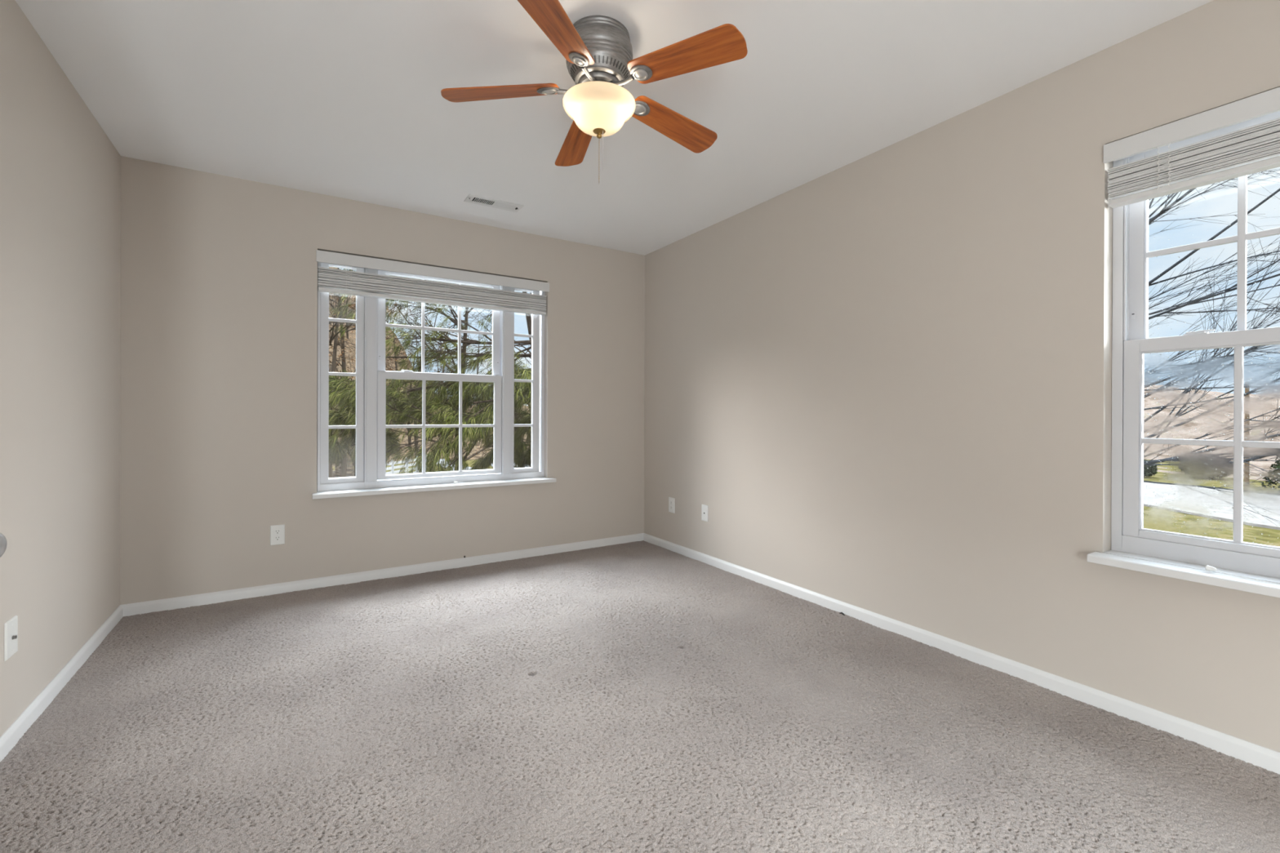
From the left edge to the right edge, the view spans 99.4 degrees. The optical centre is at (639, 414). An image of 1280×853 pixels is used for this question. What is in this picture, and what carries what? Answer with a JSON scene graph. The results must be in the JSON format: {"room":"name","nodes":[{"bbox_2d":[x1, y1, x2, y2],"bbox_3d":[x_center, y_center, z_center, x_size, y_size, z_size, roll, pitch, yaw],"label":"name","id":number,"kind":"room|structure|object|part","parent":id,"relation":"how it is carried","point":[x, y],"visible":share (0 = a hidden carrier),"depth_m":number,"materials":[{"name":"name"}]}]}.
{"room":"empty bedroom","nodes":[
{"label":"empty bedroom","id":0,"kind":"room"},
{"bbox_2d":[0,0,120,737],"bbox_3d":[-1.299,-0.117,0.458,0.140,2.490,5.649,0,0,-32],"label":"wall","id":1,"kind":"structure","parent":0,"point":[60,171],"depth_m":2.08,"materials":[{"name":"beige paint"}]},
{"bbox_2d":[0,533,7,557],"bbox_3d":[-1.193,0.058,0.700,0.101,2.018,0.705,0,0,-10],"label":"door knob","id":2,"kind":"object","parent":1,"relation":"in","point":[3,543],"depth_m":1.02,"materials":[{"name":"white paint"}]},
{"bbox_2d":[4,615,17,661],"bbox_3d":[-2.044,0.728,1.770,0.014,0.121,0.085,0,0,-32],"label":"cable plate","id":3,"kind":"object","parent":1,"relation":"attached to","point":[11,627],"visible":1,"depth_m":1.76,"materials":[{"name":"white plastic"}]},
{"bbox_2d":[0,604,123,761],"bbox_3d":[-1.276,1.059,0.561,0.014,0.078,5.509,0,0,-32],"label":"baseboard","id":4,"kind":"structure","parent":1,"relation":"attached to","point":[11,737],"depth_m":2.06,"materials":[{"name":"white paint"}]},
{"bbox_2d":[120,155,644,604],"bbox_3d":[-1.397,-0.122,3.827,3.592,2.490,0.140,0,0,-32],"label":"wall","id":5,"kind":"structure","parent":0,"point":[219,366],"depth_m":3.28,"materials":[{"name":"beige paint"}]},
{"bbox_2d":[270,524,284,545],"bbox_3d":[-2.171,0.722,3.250,0.073,0.119,0.008,0,0,-32],"label":"wall outlet","id":6,"kind":"object","parent":5,"relation":"attached to","point":[277,531],"visible":1,"depth_m":3.25,"materials":[{"name":"white plastic"}]},
{"bbox_2d":[274,536,280,540],"bbox_3d":[-2.169,0.742,3.248,0.033,0.027,0.002,0,0,-32],"label":"receptacle","id":7,"kind":"object","parent":6,"relation":"attached to","point":[276,538],"depth_m":3.25,"materials":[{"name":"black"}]},
{"bbox_2d":[274,529,280,533],"bbox_3d":[-2.169,0.703,3.248,0.033,0.027,0.002,0,0,-32],"label":"receptacle","id":8,"kind":"object","parent":6,"relation":"attached to","point":[276,531],"depth_m":3.25,"materials":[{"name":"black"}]},
{"bbox_2d":[120,533,644,616],"bbox_3d":[-1.359,1.054,3.764,3.312,0.078,0.014,0,0,-32],"label":"baseboard","id":9,"kind":"structure","parent":5,"relation":"attached to","point":[131,609],"depth_m":3.46,"materials":[{"name":"white paint"}]},
{"bbox_2d":[311,262,555,499],"bbox_3d":[-1.366,-0.255,3.811,1.602,1.544,0.196,0,0,-32],"label":"window","id":10,"kind":"structure","parent":5,"relation":"in","point":[371,374],"depth_m":3.71,"materials":[{"name":"white plastic"}]},
{"bbox_3d":[-1.926,-0.272,3.511,0.250,1.452,0.040,0,0,-32],"label":"sash","id":11,"kind":"part","parent":10,"relation":"part of","materials":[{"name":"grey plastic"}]},
{"bbox_3d":[-1.379,0.491,3.803,1.522,0.005,0.075,0,0,-32],"label":"sill","id":12,"kind":"part","parent":10,"relation":"part of","materials":[{"name":"white paint"}]},
{"bbox_2d":[315,249,549,483],"bbox_3d":[-1.365,-0.262,3.784,1.540,1.501,0.066,0,0,-32],"label":"window blind","id":13,"kind":"object","parent":10,"relation":"attached to","point":[330,280],"visible":1,"depth_m":3.70,"materials":[{"name":"white fabric"}]},
{"bbox_3d":[-1.846,-0.864,3.441,0.036,0.170,0.005,0,0,-32],"label":"ladder cord","id":14,"kind":"part","parent":13,"relation":"part of","materials":[{"name":"white fabric"}]},
{"bbox_3d":[-1.368,-0.778,3.780,1.504,0.022,0.048,0,0,-32],"label":"rail","id":15,"kind":"part","parent":13,"relation":"part of","materials":[{"name":"white"}]},
{"bbox_3d":[-1.338,-0.863,3.764,0.036,0.170,0.005,0,0,-32],"label":"ladder cord","id":16,"kind":"part","parent":13,"relation":"part of","materials":[{"name":"white fabric"}]},
{"bbox_3d":[-1.413,-0.620,3.868,0.834,0.752,0.034,0,0,-32],"label":"sash","id":17,"kind":"part","parent":10,"relation":"part of","materials":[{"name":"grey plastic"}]},
{"bbox_3d":[-1.396,0.074,3.839,0.840,0.730,0.034,0,0,-32],"label":"sash","id":18,"kind":"part","parent":10,"relation":"part of","materials":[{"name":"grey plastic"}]},
{"bbox_3d":[-0.886,-0.270,4.173,0.228,1.452,0.040,0,0,-32],"label":"sash","id":19,"kind":"part","parent":10,"relation":"part of","materials":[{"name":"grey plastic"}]},
{"bbox_2d":[15,0,1213,255],"bbox_3d":[0.123,-1.434,1.442,3.592,0.150,5.789,0,0,-32],"label":"ceiling","id":20,"kind":"structure","parent":0,"point":[343,99],"depth_m":2.26,"materials":[{"name":"white paint"}]},
{"bbox_2d":[463,193,524,212],"bbox_3d":[-0.942,-1.360,3.508,0.355,0.010,0.138,0,0,-32],"label":"ceiling vent","id":21,"kind":"object","parent":20,"relation":"in","point":[472,198],"visible":1,"depth_m":3.50,"materials":[{"name":"white metal"}]},
{"bbox_2d":[440,0,747,170],"bbox_3d":[-0.126,-1.094,1.984,1.054,0.532,1.074,0,0,-32],"label":"ceiling fan","id":22,"kind":"object","parent":20,"relation":"hanging from","point":[597,50],"visible":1,"depth_m":1.87,"materials":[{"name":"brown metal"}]},
{"bbox_3d":[-0.499,-1.155,1.949,0.417,0.063,0.128,0,0,-2],"label":"fan blade","id":23,"kind":"part","parent":22,"relation":"part of","materials":[{"name":"brown wood"}]},
{"bbox_3d":[-0.248,-1.154,1.620,0.128,0.063,0.417,0,0,16],"label":"fan blade","id":24,"kind":"part","parent":22,"relation":"part of","materials":[{"name":"brown wood"}]},
{"bbox_3d":[-0.263,-1.155,2.290,0.128,0.063,0.417,0,0,-20],"label":"fan blade","id":25,"kind":"part","parent":22,"relation":"part of","materials":[{"name":"brown wood"}]},
{"bbox_3d":[-0.147,-1.073,1.957,0.262,0.105,0.262,0,0,-32],"label":"lamp shade","id":26,"kind":"part","parent":22,"relation":"part of","materials":[{"name":"white glass"}]},
{"bbox_3d":[-0.133,-0.948,1.946,0.003,0.150,0.002,0,0,-32],"label":"pull chain","id":27,"kind":"part","parent":22,"relation":"part of","materials":[{"name":"metal"}]},
{"bbox_3d":[0.134,-1.154,2.171,0.417,0.063,0.128,0,0,-38],"label":"fan blade","id":28,"kind":"part","parent":22,"relation":"part of","materials":[{"name":"brown wood"}]},
{"bbox_3d":[0.143,-1.153,1.757,0.417,0.063,0.128,0,0,34],"label":"fan blade","id":29,"kind":"part","parent":22,"relation":"part of","materials":[{"name":"brown wood"}]},
{"bbox_2d":[0,540,1279,852],"bbox_3d":[0.116,1.091,1.446,3.312,0.026,5.509,0,0,-32],"label":"floor","id":30,"kind":"structure","parent":0,"point":[642,696],"depth_m":1.81,"materials":[{"name":"grey carpet"}]},
{"bbox_2d":[644,0,1279,752],"bbox_3d":[1.613,-0.110,2.311,0.140,2.490,5.649,0,0,-32],"label":"wall","id":31,"kind":"structure","parent":0,"point":[882,380],"depth_m":2.44,"materials":[{"name":"beige paint"}]},
{"bbox_2d":[668,497,675,513],"bbox_3d":[0.251,0.722,4.312,0.008,0.119,0.077,0,0,-32],"label":"wall outlet","id":32,"kind":"object","parent":31,"relation":"attached to","point":[671,500],"visible":1,"depth_m":4.30,"materials":[{"name":"white plastic"}]},
{"bbox_2d":[701,504,708,521],"bbox_3d":[0.471,0.721,3.963,0.010,0.118,0.073,0,0,-32],"label":"cable plate","id":33,"kind":"object","parent":31,"relation":"attached to","point":[704,508],"visible":1,"depth_m":3.96,"materials":[{"name":"white plastic"}]},
{"bbox_2d":[643,533,1279,774],"bbox_3d":[1.507,1.065,2.331,0.014,0.078,5.509,0,0,-32],"label":"baseboard","id":34,"kind":"structure","parent":31,"relation":"attached to","point":[1257,755],"depth_m":2.19,"materials":[{"name":"white paint"}]},
{"bbox_2d":[1087,111,1279,598],"bbox_3d":[2.005,-0.229,1.651,0.248,1.544,0.964,0,0,-32],"label":"window","id":35,"kind":"structure","parent":31,"relation":"in","point":[1131,340],"depth_m":1.90,"materials":[{"name":"white plastic"}]},
{"bbox_2d":[1103,87,1279,584],"bbox_3d":[1.970,-0.240,1.637,0.082,1.507,0.904,0,0,-32],"label":"window blind","id":36,"kind":"object","parent":35,"relation":"attached to","point":[1255,148],"visible":1,"depth_m":1.80,"materials":[{"name":"white"}]},
{"bbox_3d":[1.805,-0.857,1.870,0.005,0.156,0.036,0,0,-32],"label":"ladder cord","id":37,"kind":"part","parent":36,"relation":"part of","materials":[{"name":"white fabric"}]},
{"bbox_3d":[1.982,-0.778,1.646,0.048,0.022,0.874,0,0,-32],"label":"rail","id":38,"kind":"part","parent":36,"relation":"part of","materials":[{"name":"white"}]},
{"bbox_3d":[1.917,0.507,1.653,0.010,0.013,0.229,0,0,-31],"label":"lift cord","id":39,"kind":"part","parent":36,"relation":"part of","materials":[{"name":"white fabric"}]},
{"bbox_3d":[1.998,0.516,1.663,0.096,0.005,0.892,0,0,-32],"label":"sill","id":40,"kind":"part","parent":35,"relation":"part of","materials":[{"name":"white paint"}]},
{"bbox_3d":[2.041,0.089,1.688,0.034,0.732,0.828,0,0,-32],"label":"sash","id":41,"kind":"part","parent":35,"relation":"part of","materials":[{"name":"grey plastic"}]},
{"bbox_3d":[2.074,-0.605,1.706,0.034,0.752,0.822,0,0,-32],"label":"sash","id":42,"kind":"part","parent":35,"relation":"part of","materials":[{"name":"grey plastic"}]},
{"bbox_3d":[2.042,0.099,1.689,0.004,0.662,0.744,0,0,-32],"label":"glass pane","id":43,"kind":"part","parent":35,"relation":"part of","materials":[{"name":"clear glass"}]},
{"label":"outside","id":44,"kind":"structure","parent":0,"visible":0},
{"bbox_2d":[1143,384,1279,481],"bbox_3d":[71.237,-0.128,45.915,80.500,10.300,81.000,0,0,-32],"label":"hillside","id":45,"kind":"structure","parent":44,"point":[1272,404],"depth_m":49.71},
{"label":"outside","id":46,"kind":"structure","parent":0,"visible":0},
{"bbox_2d":[332,459,1279,546],"bbox_3d":[-4.994,3.642,26.467,100.000,0.084,130.000,0,0,-32],"label":"lawn","id":47,"kind":"structure","parent":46,"point":[1268,535],"depth_m":19.36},
{"bbox_2d":[332,457,354,477],"bbox_3d":[-16.136,3.032,30.187,0.950,1.200,1.767,0,0,32],"label":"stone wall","id":48,"kind":"structure","parent":47,"relation":"on","point":[350,472],"depth_m":29.66,"materials":[{"name":"beige stone"}]},
{"bbox_2d":[328,267,397,477],"bbox_3d":[-14.076,-2.481,26.025,7.306,13.037,8.985,0,0,24],"label":"tree","id":49,"kind":"object","parent":47,"relation":"on","point":[344,468],"visible":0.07,"depth_m":25.87,"materials":[{"name":"brown plant"}]},
{"bbox_3d":[-13.449,-3.775,26.322,7.224,10.446,9.500,0,0,44],"label":"crown","id":50,"kind":"part","parent":49,"relation":"part of","materials":[{"name":"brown plant"}]},
{"bbox_2d":[328,293,402,477],"bbox_3d":[-10.051,-0.645,18.137,4.342,9.243,5.809,0,0,-42],"label":"tree","id":51,"kind":"object","parent":47,"relation":"on","point":[336,325],"visible":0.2,"depth_m":18.22,"materials":[{"name":"brown plant"}]},
{"bbox_2d":[385,456,426,474],"bbox_3d":[-13.326,3.055,30.761,0.277,1.170,5.016,0,0,7],"label":"fence","id":52,"kind":"object","parent":47,"relation":"on","point":[393,467],"visible":0.2,"depth_m":30.03,"materials":[{"name":"grey paint"}]},
{"bbox_3d":[-13.498,3.056,29.588,0.140,1.170,0.140,0,0,-32],"label":"post","id":53,"kind":"part","parent":52,"relation":"part of","materials":[{"name":"grey paint"}]},
{"bbox_3d":[-13.325,2.667,30.761,0.133,0.145,4.829,0,0,7],"label":"rail","id":54,"kind":"part","parent":52,"relation":"part of","materials":[{"name":"grey paint"}]},
{"bbox_3d":[-13.370,3.167,30.766,3.076,0.145,3.778,0,0,-32],"label":"rail","id":55,"kind":"part","parent":52,"relation":"part of","materials":[{"name":"grey paint"}]},
{"bbox_3d":[-13.326,2.917,30.761,0.133,0.145,4.829,0,0,7],"label":"rail","id":56,"kind":"part","parent":52,"relation":"part of","materials":[{"name":"grey paint"}]},
{"bbox_2d":[385,324,453,462],"bbox_3d":[-15.514,-1.073,36.668,7.767,10.176,6.526,0,0,0],"label":"tree","id":57,"kind":"object","parent":47,"relation":"on","point":[389,368],"visible":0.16,"depth_m":36.62,"materials":[{"name":"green plant"}]},
{"bbox_2d":[328,268,531,476],"bbox_3d":[-2.187,-0.331,7.069,4.210,8.210,3.932,0,0,-28],"label":"pine tree","id":58,"kind":"object","parent":47,"relation":"on","point":[340,393],"visible":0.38,"depth_m":6.51,"materials":[{"name":"green plant"}]},
{"bbox_2d":[328,297,531,471],"bbox_3d":[-4.581,-1.159,15.293,6.642,10.417,7.452,0,0,32],"label":"bare tree","id":59,"kind":"object","parent":47,"relation":"on","point":[455,321],"visible":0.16,"depth_m":14.85,"materials":[{"name":"brown plant"}]},
{"bbox_2d":[448,308,531,470],"bbox_3d":[-4.712,-1.011,21.736,6.810,10.099,6.764,0,0,7],"label":"bare tree","id":60,"kind":"object","parent":47,"relation":"on","point":[463,308],"visible":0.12,"depth_m":21.87,"materials":[{"name":"brown plant"}]},
{"bbox_2d":[1143,459,1157,477],"bbox_3d":[29.720,3.286,32.075,1.269,1.283,1.288,0,0,-32],"label":"shrub","id":61,"kind":"object","parent":47,"relation":"on","point":[1152,470],"visible":0.3,"depth_m":31.58,"materials":[{"name":"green plant"}]},
{"bbox_2d":[1178,455,1233,479],"bbox_3d":[33.113,3.120,31.749,2.394,1.636,2.410,0,0,-32],"label":"shrub","id":62,"kind":"object","parent":47,"relation":"on","point":[1228,472],"visible":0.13,"depth_m":31.10,"materials":[{"name":"brown plant"}]},
{"bbox_2d":[1143,168,1279,525],"bbox_3d":[6.261,-0.417,4.521,5.742,8.447,5.767,0,0,11],"label":"bare tree","id":63,"kind":"object","parent":47,"relation":"on","point":[1253,348],"visible":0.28,"depth_m":5.38,"materials":[{"name":"grey plant"}]},
{"bbox_2d":[1143,174,1279,467],"bbox_3d":[8.231,-0.071,6.404,3.065,7.754,5.478,0,0,-11],"label":"bare tree","id":64,"kind":"object","parent":47,"relation":"on","point":[1263,421],"visible":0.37,"depth_m":7.65,"materials":[{"name":"grey plant"}]},
{"bbox_2d":[1244,382,1249,493],"bbox_3d":[27.345,1.180,24.454,0.173,5.300,0.173,0,0,-32],"label":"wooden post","id":65,"kind":"object","parent":47,"relation":"on","point":[1246,389],"visible":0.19,"depth_m":24.41,"materials":[{"name":"brown wood"}]},
{"bbox_2d":[1258,455,1279,492],"bbox_3d":[31.203,0.603,24.564,4.188,6.680,4.166,0,0,22],"label":"evergreen tree","id":66,"kind":"object","parent":47,"relation":"on","point":[1277,462],"visible":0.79,"depth_m":25.62,"materials":[{"name":"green plant"}]},
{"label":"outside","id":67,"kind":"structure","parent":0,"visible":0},
{"bbox_2d":[435,458,471,471],"bbox_3d":[-12.872,3.604,38.048,2.260,0.150,15.000,0,0,-32],"label":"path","id":68,"kind":"structure","parent":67,"point":[441,459],"depth_m":36.76,"materials":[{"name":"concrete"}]},
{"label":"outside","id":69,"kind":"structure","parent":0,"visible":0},
{"bbox_2d":[1143,482,1279,529],"bbox_3d":[24.428,3.741,21.044,12.935,0.150,60.741,0,0,-22],"label":"road","id":70,"kind":"structure","parent":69,"point":[1224,511],"depth_m":21.79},
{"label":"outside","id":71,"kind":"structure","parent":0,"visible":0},
{"bbox_2d":[328,266,529,466],"bbox_3d":[-23.948,-10.410,65.618,90.000,28.015,53.500,0,0,-32],"label":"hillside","id":72,"kind":"structure","parent":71,"point":[353,335],"depth_m":56.56,"materials":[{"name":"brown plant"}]},
{"bbox_2d":[328,269,355,338],"bbox_3d":[-32.720,-12.852,60.767,6.430,9.324,6.754,0,0,-38],"label":"tree","id":73,"kind":"object","parent":72,"relation":"on","point":[347,333],"visible":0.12,"depth_m":60.80,"materials":[{"name":"brown plant"}]},
{"bbox_2d":[328,316,399,386],"bbox_3d":[-22.053,-3.285,38.546,8.522,12.364,6.929,0,0,-37],"label":"tree","id":74,"kind":"object","parent":72,"relation":"on","point":[347,317],"visible":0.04,"depth_m":38.42,"materials":[{"name":"brown plant"}]},
{"bbox_3d":[-21.395,-4.511,38.504,9.010,9.907,6.851,0,0,-16],"label":"crown","id":75,"kind":"part","parent":74,"relation":"part of","materials":[{"name":"brown plant"}]},
{"bbox_2d":[342,302,391,364],"bbox_3d":[-24.666,-5.147,48.423,4.686,9.975,6.268,0,0,-25],"label":"tree","id":76,"kind":"object","parent":72,"relation":"on","point":[344,303],"visible":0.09,"depth_m":48.46,"materials":[{"name":"brown plant"}]},
{"bbox_2d":[385,320,417,395],"bbox_3d":[-26.022,-5.632,56.886,6.335,10.081,4.736,0,0,-4],"label":"tree","id":77,"kind":"object","parent":72,"relation":"on","point":[393,341],"visible":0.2,"depth_m":56.97,"materials":[{"name":"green plant"}]},
{"bbox_2d":[350,339,453,450],"bbox_3d":[-19.096,-1.577,44.054,7.522,9.856,6.320,0,0,-43],"label":"tree","id":78,"kind":"object","parent":72,"relation":"on","point":[410,437],"visible":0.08,"depth_m":44.37,"materials":[{"name":"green plant"}]},
{"bbox_3d":[-19.051,-2.393,44.263,7.837,8.226,5.964,0,0,-32],"label":"crown","id":79,"kind":"part","parent":78,"relation":"part of","materials":[{"name":"green plant"}]},
{"bbox_2d":[392,331,430,382],"bbox_3d":[-26.818,-5.966,64.721,5.842,9.297,4.367,0,0,2],"label":"tree","id":80,"kind":"object","parent":72,"relation":"on","point":[424,331],"visible":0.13,"depth_m":64.70,"materials":[{"name":"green plant"}]},
{"bbox_2d":[407,315,480,413],"bbox_3d":[-18.955,-4.040,52.094,8.108,11.763,6.592,0,0,-20],"label":"tree","id":81,"kind":"object","parent":72,"relation":"on","point":[451,315],"visible":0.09,"depth_m":52.36,"materials":[{"name":"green plant"}]},
{"bbox_2d":[435,346,479,401],"bbox_3d":[-20.183,-3.820,60.494,7.319,10.619,5.950,0,0,23],"label":"tree","id":82,"kind":"object","parent":72,"relation":"on","point":[468,346],"visible":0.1,"depth_m":60.42,"materials":[{"name":"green plant"}]},
{"bbox_2d":[455,315,492,404],"bbox_3d":[-20.481,-5.789,68.811,7.414,13.230,9.118,0,0,-30],"label":"tree","id":83,"kind":"object","parent":72,"relation":"on","point":[477,368],"visible":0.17,"depth_m":68.31,"materials":[{"name":"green plant"}]},
{"bbox_3d":[-20.358,-7.104,69.501,7.330,10.601,9.641,0,0,-10],"label":"crown","id":84,"kind":"part","parent":83,"relation":"part of","materials":[{"name":"green plant"}]}
]}

